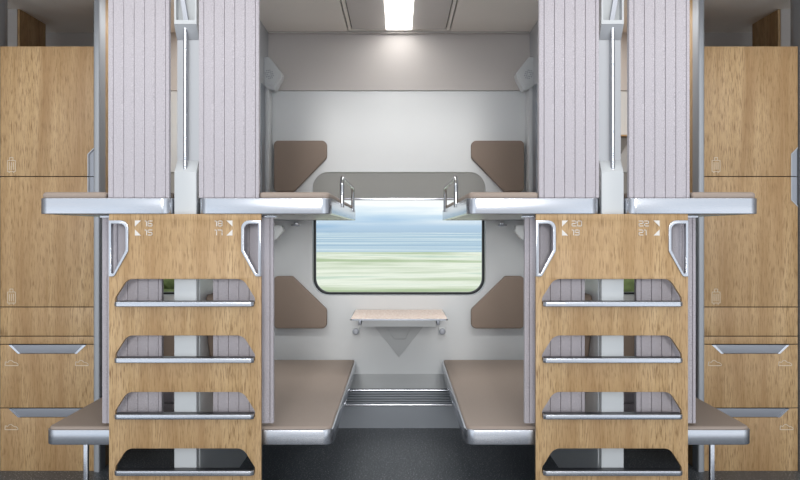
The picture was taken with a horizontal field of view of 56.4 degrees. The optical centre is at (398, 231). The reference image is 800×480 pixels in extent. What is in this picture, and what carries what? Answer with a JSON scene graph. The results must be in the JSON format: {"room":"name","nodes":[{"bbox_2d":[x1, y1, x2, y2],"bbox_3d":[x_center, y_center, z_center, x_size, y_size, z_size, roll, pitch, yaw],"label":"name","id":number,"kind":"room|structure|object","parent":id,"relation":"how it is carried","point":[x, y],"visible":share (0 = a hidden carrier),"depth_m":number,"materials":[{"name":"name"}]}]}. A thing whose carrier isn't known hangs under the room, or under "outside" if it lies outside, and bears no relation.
{"room":"train carriage","nodes":[
{"label":"train carriage","id":0,"kind":"room"},
{"bbox_2d":[105,0,108,465],"bbox_3d":[-1.667,-0.025,4.649,0.024,2.689,0.937,0,0,0],"label":"wall panel","id":1,"kind":"object","parent":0,"point":[106,1],"visible":0.08,"depth_m":4.22,"materials":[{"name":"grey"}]},
{"bbox_2d":[177,21,267,213],"bbox_3d":[-0.947,-0.025,4.236,0.098,2.689,1.772,0,0,0],"label":"wall","id":2,"kind":"structure","parent":0,"point":[192,45],"depth_m":3.35,"materials":[{"name":"grey paint"}]},
{"bbox_2d":[41,192,173,216],"bbox_3d":[-1.294,-0.128,4.197,0.586,0.097,1.843,0,0,0],"label":"upper berth","id":3,"kind":"object","parent":2,"relation":"attached to","point":[92,204],"visible":0.68,"depth_m":3.27,"materials":[{"name":"metal"}]},
{"bbox_2d":[43,192,173,197],"bbox_3d":[-1.296,-0.161,4.199,0.566,0.031,1.829,0,0,0],"label":"cushion","id":4,"kind":"object","parent":3,"relation":"on","point":[47,194],"depth_m":3.29,"materials":[{"name":"brown leather"}]},
{"bbox_2d":[100,215,163,422],"bbox_3d":[-1.204,0.393,3.378,0.290,0.939,0.031,0,0,0],"label":"curtain","id":5,"kind":"object","parent":3,"relation":"hanging from","point":[134,289],"visible":0.2,"depth_m":3.36,"materials":[{"name":"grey fabric"}]},
{"bbox_2d":[108,0,170,197],"bbox_3d":[-1.151,-0.759,3.311,0.290,1.215,0.031,0,0,0],"label":"curtain","id":6,"kind":"object","parent":3,"relation":"on","point":[139,31],"visible":1,"depth_m":3.30,"materials":[{"name":"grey fabric"}]},
{"bbox_2d":[199,279,246,467],"bbox_3d":[-0.896,0.625,4.236,0.004,1.390,1.768,0,0,0],"label":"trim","id":7,"kind":"structure","parent":2,"relation":"attached to","point":[208,457],"depth_m":3.52,"materials":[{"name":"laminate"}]},
{"bbox_2d":[261,83,264,192],"bbox_3d":[-0.895,-0.575,4.920,0.006,0.790,0.120,0,0,0],"label":"trim","id":8,"kind":"structure","parent":2,"relation":"attached to","point":[262,85],"depth_m":4.88,"materials":[{"name":"metal"}]},
{"bbox_2d":[265,87,271,191],"bbox_3d":[-0.884,-0.575,5.056,0.028,0.790,0.132,0,0,0],"label":"trim","id":9,"kind":"structure","parent":2,"relation":"attached to","point":[268,94],"depth_m":4.99,"materials":[{"name":"white paint"}]},
{"bbox_2d":[264,57,283,92],"bbox_3d":[-0.863,-1.059,5.026,0.162,0.223,0.108,0,0,0],"label":"light","id":10,"kind":"object","parent":2,"relation":"attached to","point":[273,77],"visible":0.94,"depth_m":4.98,"materials":[{"name":"white paint"}]},
{"bbox_2d":[200,176,354,219],"bbox_3d":[-0.586,-0.189,4.197,0.597,0.219,1.843,0,0,0],"label":"upper berth","id":11,"kind":"object","parent":2,"relation":"attached to","point":[286,205],"visible":0.87,"depth_m":3.28,"materials":[{"name":"metal"}]},
{"bbox_2d":[199,0,259,197],"bbox_3d":[-0.752,-0.759,3.311,0.287,1.215,0.031,0,0,0],"label":"curtain","id":12,"kind":"object","parent":11,"relation":"on","point":[229,30],"visible":1,"depth_m":3.30,"materials":[{"name":"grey fabric"}]},
{"bbox_2d":[213,215,276,422],"bbox_3d":[-0.702,0.393,3.378,0.294,0.939,0.031,0,0,0],"label":"curtain","id":13,"kind":"object","parent":11,"relation":"hanging from","point":[223,289],"visible":0.32,"depth_m":3.36,"materials":[{"name":"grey fabric"}]},
{"bbox_2d":[260,192,351,207],"bbox_3d":[-0.590,-0.161,4.199,0.566,0.031,1.829,0,0,0],"label":"cushion","id":14,"kind":"object","parent":11,"relation":"on","point":[265,197],"depth_m":3.29,"materials":[{"name":"brown leather"}]},
{"bbox_2d":[274,225,284,239],"bbox_3d":[-0.828,0.003,4.950,0.130,0.098,0.100,0,0,0],"label":"light","id":15,"kind":"object","parent":2,"relation":"attached to","point":[279,230],"visible":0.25,"depth_m":4.90,"materials":[{"name":"white paint"}]},
{"bbox_2d":[262,360,355,444],"bbox_3d":[-0.592,0.915,4.231,0.592,0.080,1.773,0,0,0],"label":"lower berth","id":16,"kind":"object","parent":2,"relation":"attached to","point":[310,396],"visible":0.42,"depth_m":3.88,"materials":[{"name":"leather"}]},
{"bbox_2d":[206,293,212,355],"bbox_3d":[-0.864,0.581,3.822,0.060,0.582,0.756,0,0,0],"label":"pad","id":17,"kind":"object","parent":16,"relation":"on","point":[209,296],"visible":0.06,"depth_m":3.48,"materials":[{"name":"brown leather"}]},
{"bbox_2d":[269,32,528,33],"bbox_3d":[0.000,-1.363,5.112,1.780,0.011,0.034,0,0,0],"label":"trim","id":18,"kind":"structure","parent":2,"relation":"attached to","point":[269,32],"depth_m":5.10,"materials":[{"name":"plastic"}]},
{"bbox_2d":[164,91,633,373],"bbox_3d":[0.000,0.175,5.165,6.400,2.290,0.070,0,0,0],"label":"wall","id":19,"kind":"structure","parent":0,"point":[362,131],"depth_m":5.13,"materials":[{"name":"plastic"}]},
{"bbox_2d":[164,292,173,294],"bbox_3d":[-1.525,0.012,5.169,0.842,0.841,0.038,0,0,0],"label":"window","id":20,"kind":"structure","parent":19,"relation":"in","point":[165,293],"depth_m":5.15,"materials":[{"name":"black rubber"}]},
{"bbox_2d":[164,335,173,355],"bbox_3d":[-1.470,0.702,5.099,0.340,0.316,0.058,0,0,0],"label":"seat","id":21,"kind":"object","parent":19,"relation":"attached to","point":[168,339],"visible":0.02,"depth_m":5.07,"materials":[{"name":"brown leather"}]},
{"bbox_2d":[171,173,173,192],"bbox_3d":[-1.525,-0.314,5.141,0.844,0.191,0.015,0,0,0],"label":"roller shade","id":22,"kind":"object","parent":19,"relation":"attached to","point":[172,174],"visible":0.02,"depth_m":5.14,"materials":[{"name":"fabric"}]},
{"bbox_2d":[291,222,300,226],"bbox_3d":[-0.704,-0.053,5.096,0.058,0.030,0.072,0,0,0],"label":"coat hook","id":23,"kind":"object","parent":19,"relation":"attached to","point":[295,224],"visible":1,"depth_m":5.06,"materials":[{"name":"metal"}]},
{"bbox_2d":[274,276,326,327],"bbox_3d":[-0.673,0.479,5.107,0.360,0.356,0.044,0,0,0],"label":"cushion","id":24,"kind":"object","parent":19,"relation":"attached to","point":[295,306],"visible":1,"depth_m":5.08,"materials":[{"name":"brown leather"}]},
{"bbox_2d":[274,141,326,191],"bbox_3d":[-0.673,-0.449,5.107,0.360,0.349,0.044,0,0,0],"label":"cushion","id":25,"kind":"object","parent":19,"relation":"attached to","point":[294,161],"visible":1,"depth_m":5.08,"materials":[{"name":"brown leather"}]},
{"bbox_2d":[352,327,359,334],"bbox_3d":[-0.296,0.682,5.114,0.051,0.055,0.031,0,0,0],"label":"wall socket","id":26,"kind":"object","parent":19,"relation":"attached to","point":[355,330],"visible":1,"depth_m":5.10,"materials":[{"name":"plastic"}]},
{"bbox_2d":[46,33,751,90],"bbox_3d":[0.000,-1.171,5.162,6.400,0.397,0.076,0,0,0],"label":"wall panel","id":27,"kind":"object","parent":19,"relation":"attached to","point":[307,62],"depth_m":5.12,"materials":[{"name":"plastic"}]},
{"bbox_2d":[350,309,447,355],"bbox_3d":[0.000,0.694,4.847,0.602,0.322,0.563,0,0,0],"label":"folding table","id":28,"kind":"object","parent":19,"relation":"attached to","point":[398,328],"visible":1,"depth_m":4.82,"materials":[{"name":"laminate"}]},
{"bbox_2d":[313,220,484,294],"bbox_3d":[0.000,0.012,5.169,1.182,0.841,0.038,0,0,0],"label":"window","id":29,"kind":"structure","parent":19,"relation":"in","point":[314,221],"depth_m":5.15,"materials":[{"name":"black rubber"}]},
{"bbox_2d":[313,173,484,199],"bbox_3d":[0.000,-0.314,5.141,1.184,0.191,0.015,0,0,0],"label":"roller shade","id":30,"kind":"object","parent":19,"relation":"attached to","point":[367,186],"visible":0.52,"depth_m":5.14,"materials":[{"name":"fabric"}]},
{"bbox_2d":[438,327,445,334],"bbox_3d":[0.296,0.682,5.114,0.051,0.055,0.031,0,0,0],"label":"wall socket","id":31,"kind":"object","parent":19,"relation":"attached to","point":[441,330],"visible":1,"depth_m":5.10,"materials":[{"name":"plastic"}]},
{"bbox_2d":[471,276,523,327],"bbox_3d":[0.673,0.479,5.107,0.360,0.356,0.044,0,0,0],"label":"cushion","id":32,"kind":"object","parent":19,"relation":"attached to","point":[502,306],"visible":1,"depth_m":5.08,"materials":[{"name":"brown leather"}]},
{"bbox_2d":[471,141,523,191],"bbox_3d":[0.673,-0.449,5.107,0.360,0.349,0.044,0,0,0],"label":"cushion","id":33,"kind":"object","parent":19,"relation":"attached to","point":[502,161],"visible":0.98,"depth_m":5.08,"materials":[{"name":"brown leather"}]},
{"bbox_2d":[497,222,506,226],"bbox_3d":[0.704,-0.053,5.096,0.058,0.030,0.072,0,0,0],"label":"coat hook","id":34,"kind":"object","parent":19,"relation":"attached to","point":[501,224],"visible":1,"depth_m":5.06,"materials":[{"name":"metal"}]},
{"bbox_2d":[621,135,626,153],"bbox_3d":[1.490,-0.588,5.014,0.220,0.103,0.229,0,0,0],"label":"wall shelf","id":35,"kind":"object","parent":19,"relation":"attached to","point":[623,137],"visible":0.24,"depth_m":5.00,"materials":[{"name":"brown wood"}]},
{"bbox_2d":[624,173,626,192],"bbox_3d":[1.525,-0.314,5.141,0.844,0.191,0.015,0,0,0],"label":"roller shade","id":36,"kind":"object","parent":19,"relation":"attached to","point":[625,174],"visible":0.02,"depth_m":5.14,"materials":[{"name":"fabric"}]},
{"bbox_2d":[624,292,633,294],"bbox_3d":[1.525,0.012,5.169,0.842,0.841,0.038,0,0,0],"label":"window","id":37,"kind":"structure","parent":19,"relation":"in","point":[625,293],"depth_m":5.15,"materials":[{"name":"black rubber"}]},
{"bbox_2d":[624,335,633,355],"bbox_3d":[1.470,0.702,5.099,0.340,0.316,0.058,0,0,0],"label":"seat","id":38,"kind":"object","parent":19,"relation":"attached to","point":[628,339],"visible":0.02,"depth_m":5.07,"materials":[{"name":"brown leather"}]},
{"bbox_2d":[8,0,789,32],"bbox_3d":[0.000,-1.395,3.850,6.400,0.050,2.700,0,0,0],"label":"ceiling","id":39,"kind":"structure","parent":0,"point":[59,16],"depth_m":4.70,"materials":[{"name":"plastic"}]},
{"bbox_2d":[341,0,456,29],"bbox_3d":[0.000,-1.385,4.395,0.700,0.031,1.388,0,0,0],"label":"recessed light","id":40,"kind":"object","parent":39,"relation":"in","point":[359,14],"visible":1,"depth_m":4.71,"materials":[{"name":"plastic"}]},
{"bbox_2d":[385,0,412,29],"bbox_3d":[0.000,-1.379,4.401,0.169,0.021,1.299,0,0,0],"label":"diffuser","id":41,"kind":"object","parent":40,"relation":"attached to","point":[398,13],"depth_m":4.72,"materials":[{"name":"white plastic"}]},
{"bbox_2d":[0,428,799,479],"bbox_3d":[0.000,1.350,3.400,6.400,0.060,3.600,0,0,0],"label":"floor","id":42,"kind":"structure","parent":0,"point":[354,453],"depth_m":4.31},
{"bbox_2d":[0,0,4,344],"bbox_3d":[-2.229,-0.025,4.140,0.041,2.689,0.080,0,0,0],"label":"post","id":43,"kind":"object","parent":42,"relation":"on","point":[2,2],"visible":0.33,"depth_m":4.16,"materials":[{"name":"metal"}]},
{"bbox_2d":[5,0,7,45],"bbox_3d":[-2.317,-0.025,4.310,0.085,2.689,0.060,0,0,0],"label":"post","id":44,"kind":"object","parent":42,"relation":"on","point":[6,1],"visible":0.02,"depth_m":4.32,"materials":[{"name":"grey paint"}]},
{"bbox_2d":[8,9,45,45],"bbox_3d":[-2.375,-0.025,4.750,0.090,2.689,0.340,0,0,0],"label":"divider","id":45,"kind":"object","parent":42,"relation":"on","point":[24,29],"visible":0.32,"depth_m":4.64,"materials":[{"name":"laminate"}]},
{"bbox_2d":[0,46,93,470],"bbox_3d":[-1.942,0.149,4.617,0.521,2.348,1.001,0,0,0],"label":"tall cabinet","id":46,"kind":"object","parent":42,"relation":"on","point":[47,92],"visible":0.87,"depth_m":4.12,"materials":[{"name":"brown wood"}]},
{"bbox_2d":[48,397,108,479],"bbox_3d":[-1.298,1.098,4.231,0.582,0.445,1.773,0,0,0],"label":"lower berth","id":47,"kind":"object","parent":42,"relation":"on","point":[85,427],"visible":0.3,"depth_m":3.35,"materials":[{"name":"metal"}]},
{"bbox_2d":[50,397,108,428],"bbox_3d":[-1.298,0.885,4.234,0.566,0.020,1.759,0,0,0],"label":"cushion","id":48,"kind":"object","parent":47,"relation":"on","point":[90,416],"depth_m":3.46,"materials":[{"name":"brown leather"}]},
{"bbox_2d":[164,403,173,411],"bbox_3d":[-1.190,0.846,3.710,0.300,0.053,0.300,0,0,0],"label":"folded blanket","id":49,"kind":"object","parent":47,"relation":"on","point":[168,407],"visible":0.02,"depth_m":3.56,"materials":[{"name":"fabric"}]},
{"bbox_2d":[164,392,173,402],"bbox_3d":[-1.190,0.791,3.710,0.300,0.053,0.300,0,0,0],"label":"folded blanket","id":50,"kind":"object","parent":49,"relation":"on","point":[168,396],"visible":0.02,"depth_m":3.56,"materials":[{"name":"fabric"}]},
{"bbox_2d":[94,0,104,471],"bbox_3d":[-1.663,-0.025,4.140,0.036,2.689,0.080,0,0,0],"label":"post","id":51,"kind":"object","parent":42,"relation":"on","point":[99,5],"visible":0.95,"depth_m":4.10,"materials":[{"name":"metal"}]},
{"bbox_2d":[109,214,261,479],"bbox_3d":[-0.941,0.620,3.280,0.668,1.399,0.049,0,0,0],"label":"ladder","id":52,"kind":"object","parent":42,"relation":"on","point":[157,246],"visible":1,"depth_m":3.28,"materials":[{"name":"brown wood"}]},
{"bbox_2d":[174,0,198,467],"bbox_3d":[-0.947,-0.024,3.328,0.100,2.688,0.043,0,0,0],"label":"post","id":53,"kind":"object","parent":42,"relation":"on","point":[186,12],"visible":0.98,"depth_m":3.31,"materials":[{"name":"silver metal"}]},
{"bbox_2d":[338,374,459,427],"bbox_3d":[0.000,1.148,5.072,1.786,0.344,0.115,0,0,0],"label":"heater cover","id":54,"kind":"object","parent":42,"relation":"on","point":[373,400],"visible":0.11,"depth_m":5.02,"materials":[{"name":"metal"}]},
{"bbox_2d":[535,214,687,479],"bbox_3d":[0.936,0.620,3.280,0.668,1.399,0.049,0,0,0],"label":"ladder","id":55,"kind":"object","parent":42,"relation":"on","point":[584,246],"visible":1,"depth_m":3.28,"materials":[{"name":"brown wood"}]},
{"bbox_2d":[599,0,623,467],"bbox_3d":[0.947,-0.024,3.328,0.100,2.688,0.043,0,0,0],"label":"post","id":56,"kind":"object","parent":42,"relation":"on","point":[611,12],"visible":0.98,"depth_m":3.31,"materials":[{"name":"silver metal"}]},
{"bbox_2d":[693,0,703,471],"bbox_3d":[1.663,-0.025,4.140,0.036,2.689,0.080,0,0,0],"label":"post","id":57,"kind":"object","parent":42,"relation":"on","point":[698,5],"visible":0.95,"depth_m":4.10,"materials":[{"name":"metal"}]},
{"bbox_2d":[688,397,749,479],"bbox_3d":[1.298,1.098,4.231,0.582,0.445,1.773,0,0,0],"label":"lower berth","id":58,"kind":"object","parent":42,"relation":"on","point":[712,427],"visible":0.29,"depth_m":3.35,"materials":[{"name":"metal"}]},
{"bbox_2d":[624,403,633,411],"bbox_3d":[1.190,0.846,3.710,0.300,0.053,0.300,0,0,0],"label":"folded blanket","id":59,"kind":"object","parent":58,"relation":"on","point":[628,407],"visible":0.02,"depth_m":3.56,"materials":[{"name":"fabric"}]},
{"bbox_2d":[688,397,747,428],"bbox_3d":[1.298,0.885,4.234,0.566,0.020,1.759,0,0,0],"label":"cushion","id":60,"kind":"object","parent":58,"relation":"on","point":[707,416],"depth_m":3.46,"materials":[{"name":"brown leather"}]},
{"bbox_2d":[704,46,797,470],"bbox_3d":[1.942,0.149,4.617,0.521,2.348,1.001,0,0,0],"label":"tall cabinet","id":61,"kind":"object","parent":42,"relation":"on","point":[751,92],"visible":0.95,"depth_m":4.12,"materials":[{"name":"brown wood"}]},
{"bbox_2d":[752,9,789,45],"bbox_3d":[2.375,-0.025,4.750,0.090,2.689,0.340,0,0,0],"label":"divider","id":62,"kind":"object","parent":42,"relation":"on","point":[773,29],"visible":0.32,"depth_m":4.64,"materials":[{"name":"laminate"}]},
{"bbox_2d":[790,0,792,45],"bbox_3d":[2.317,-0.025,4.310,0.085,2.689,0.060,0,0,0],"label":"post","id":63,"kind":"object","parent":42,"relation":"on","point":[791,1],"visible":0.02,"depth_m":4.32,"materials":[{"name":"grey paint"}]},
{"bbox_2d":[793,0,799,470],"bbox_3d":[2.229,-0.025,4.140,0.041,2.689,0.080,0,0,0],"label":"post","id":64,"kind":"object","parent":42,"relation":"on","point":[796,3],"visible":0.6,"depth_m":4.12,"materials":[{"name":"metal"}]},
{"bbox_2d":[530,21,620,213],"bbox_3d":[0.947,-0.025,4.236,0.098,2.689,1.772,0,0,0],"label":"wall","id":65,"kind":"structure","parent":0,"point":[604,45],"depth_m":3.35,"materials":[{"name":"grey paint"}]},
{"bbox_2d":[442,360,534,444],"bbox_3d":[0.592,0.915,4.231,0.592,0.080,1.773,0,0,0],"label":"lower berth","id":66,"kind":"object","parent":65,"relation":"attached to","point":[487,396],"visible":0.56,"depth_m":3.88,"materials":[{"name":"leather"}]},
{"bbox_2d":[585,293,591,355],"bbox_3d":[0.864,0.581,3.822,0.060,0.582,0.756,0,0,0],"label":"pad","id":67,"kind":"object","parent":66,"relation":"on","point":[587,296],"visible":0.05,"depth_m":3.48,"materials":[{"name":"brown leather"}]},
{"bbox_2d":[513,225,523,239],"bbox_3d":[0.828,0.003,4.950,0.130,0.098,0.100,0,0,0],"label":"light","id":68,"kind":"object","parent":65,"relation":"attached to","point":[518,230],"visible":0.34,"depth_m":4.90,"materials":[{"name":"white paint"}]},
{"bbox_2d":[443,176,597,219],"bbox_3d":[0.586,-0.189,4.197,0.597,0.219,1.843,0,0,0],"label":"upper berth","id":69,"kind":"object","parent":65,"relation":"attached to","point":[474,205],"visible":0.91,"depth_m":3.28,"materials":[{"name":"metal"}]},
{"bbox_2d":[446,192,537,207],"bbox_3d":[0.590,-0.161,4.199,0.566,0.031,1.829,0,0,0],"label":"cushion","id":70,"kind":"object","parent":69,"relation":"on","point":[472,197],"depth_m":3.29,"materials":[{"name":"brown leather"}]},
{"bbox_2d":[521,215,584,422],"bbox_3d":[0.702,0.393,3.378,0.294,0.939,0.031,0,0,0],"label":"curtain","id":71,"kind":"object","parent":69,"relation":"hanging from","point":[559,289],"visible":0.29,"depth_m":3.36,"materials":[{"name":"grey fabric"}]},
{"bbox_2d":[538,0,598,197],"bbox_3d":[0.752,-0.759,3.311,0.287,1.215,0.031,0,0,0],"label":"curtain","id":72,"kind":"object","parent":69,"relation":"on","point":[568,30],"visible":1,"depth_m":3.30,"materials":[{"name":"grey fabric"}]},
{"bbox_2d":[514,57,533,92],"bbox_3d":[0.863,-1.059,5.026,0.162,0.223,0.108,0,0,0],"label":"light","id":73,"kind":"object","parent":65,"relation":"attached to","point":[524,77],"visible":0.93,"depth_m":4.98,"materials":[{"name":"white paint"}]},
{"bbox_2d":[526,87,532,191],"bbox_3d":[0.884,-0.575,5.056,0.028,0.790,0.132,0,0,0],"label":"trim","id":74,"kind":"structure","parent":65,"relation":"attached to","point":[529,94],"depth_m":4.99,"materials":[{"name":"white paint"}]},
{"bbox_2d":[533,83,536,192],"bbox_3d":[0.895,-0.575,4.920,0.006,0.790,0.120,0,0,0],"label":"trim","id":75,"kind":"structure","parent":65,"relation":"attached to","point":[535,85],"depth_m":4.88,"materials":[{"name":"metal"}]},
{"bbox_2d":[550,279,598,467],"bbox_3d":[0.896,0.625,4.236,0.004,1.390,1.768,0,0,0],"label":"trim","id":76,"kind":"structure","parent":65,"relation":"attached to","point":[563,457],"depth_m":3.52,"materials":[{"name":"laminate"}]},
{"bbox_2d":[624,192,756,216],"bbox_3d":[1.294,-0.128,4.197,0.586,0.097,1.843,0,0,0],"label":"upper berth","id":77,"kind":"object","parent":65,"relation":"attached to","point":[702,204],"visible":0.68,"depth_m":3.27,"materials":[{"name":"metal"}]},
{"bbox_2d":[627,0,689,197],"bbox_3d":[1.151,-0.759,3.311,0.290,1.215,0.031,0,0,0],"label":"curtain","id":78,"kind":"object","parent":77,"relation":"on","point":[658,31],"visible":1,"depth_m":3.30,"materials":[{"name":"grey fabric"}]},
{"bbox_2d":[634,215,697,422],"bbox_3d":[1.204,0.393,3.378,0.290,0.939,0.031,0,0,0],"label":"curtain","id":79,"kind":"object","parent":77,"relation":"hanging from","point":[644,289],"visible":0.27,"depth_m":3.36,"materials":[{"name":"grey fabric"}]},
{"bbox_2d":[624,192,754,197],"bbox_3d":[1.296,-0.161,4.199,0.566,0.031,1.829,0,0,0],"label":"cushion","id":80,"kind":"object","parent":77,"relation":"on","point":[694,194],"depth_m":3.29,"materials":[{"name":"brown leather"}]},
{"bbox_2d":[688,0,692,465],"bbox_3d":[1.667,-0.025,4.649,0.024,2.689,0.937,0,0,0],"label":"wall panel","id":81,"kind":"object","parent":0,"point":[690,447],"visible":0.08,"depth_m":4.22,"materials":[{"name":"grey plastic"}]},
{"label":"outside","id":82,"kind":"structure","parent":0,"visible":0},
{"bbox_2d":[316,233,481,251],"bbox_3d":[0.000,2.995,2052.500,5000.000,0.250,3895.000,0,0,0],"label":"lake","id":83,"kind":"structure","parent":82,"point":[325,242],"depth_m":203.94,"materials":[{"name":"liquid"}]},
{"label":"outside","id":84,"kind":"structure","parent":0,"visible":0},
{"bbox_2d":[316,252,481,291],"bbox_3d":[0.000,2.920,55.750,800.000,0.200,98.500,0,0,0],"label":"meadow","id":85,"kind":"structure","parent":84,"point":[335,271],"depth_m":54.65,"materials":[{"name":"green plant"}]},
{"bbox_2d":[164,279,173,291],"bbox_3d":[-3.233,1.393,8.280,2.728,2.877,2.159,0,0,0],"label":"bush","id":86,"kind":"object","parent":85,"relation":"on","point":[168,283],"visible":0.02,"depth_m":8.30,"materials":[{"name":"green plant"}]},
{"bbox_2d":[624,279,633,291],"bbox_3d":[3.126,1.360,8.363,2.753,3.022,2.081,0,0,0],"label":"bush","id":87,"kind":"object","parent":85,"relation":"on","point":[628,283],"visible":0.02,"depth_m":7.53,"materials":[{"name":"green plant"}]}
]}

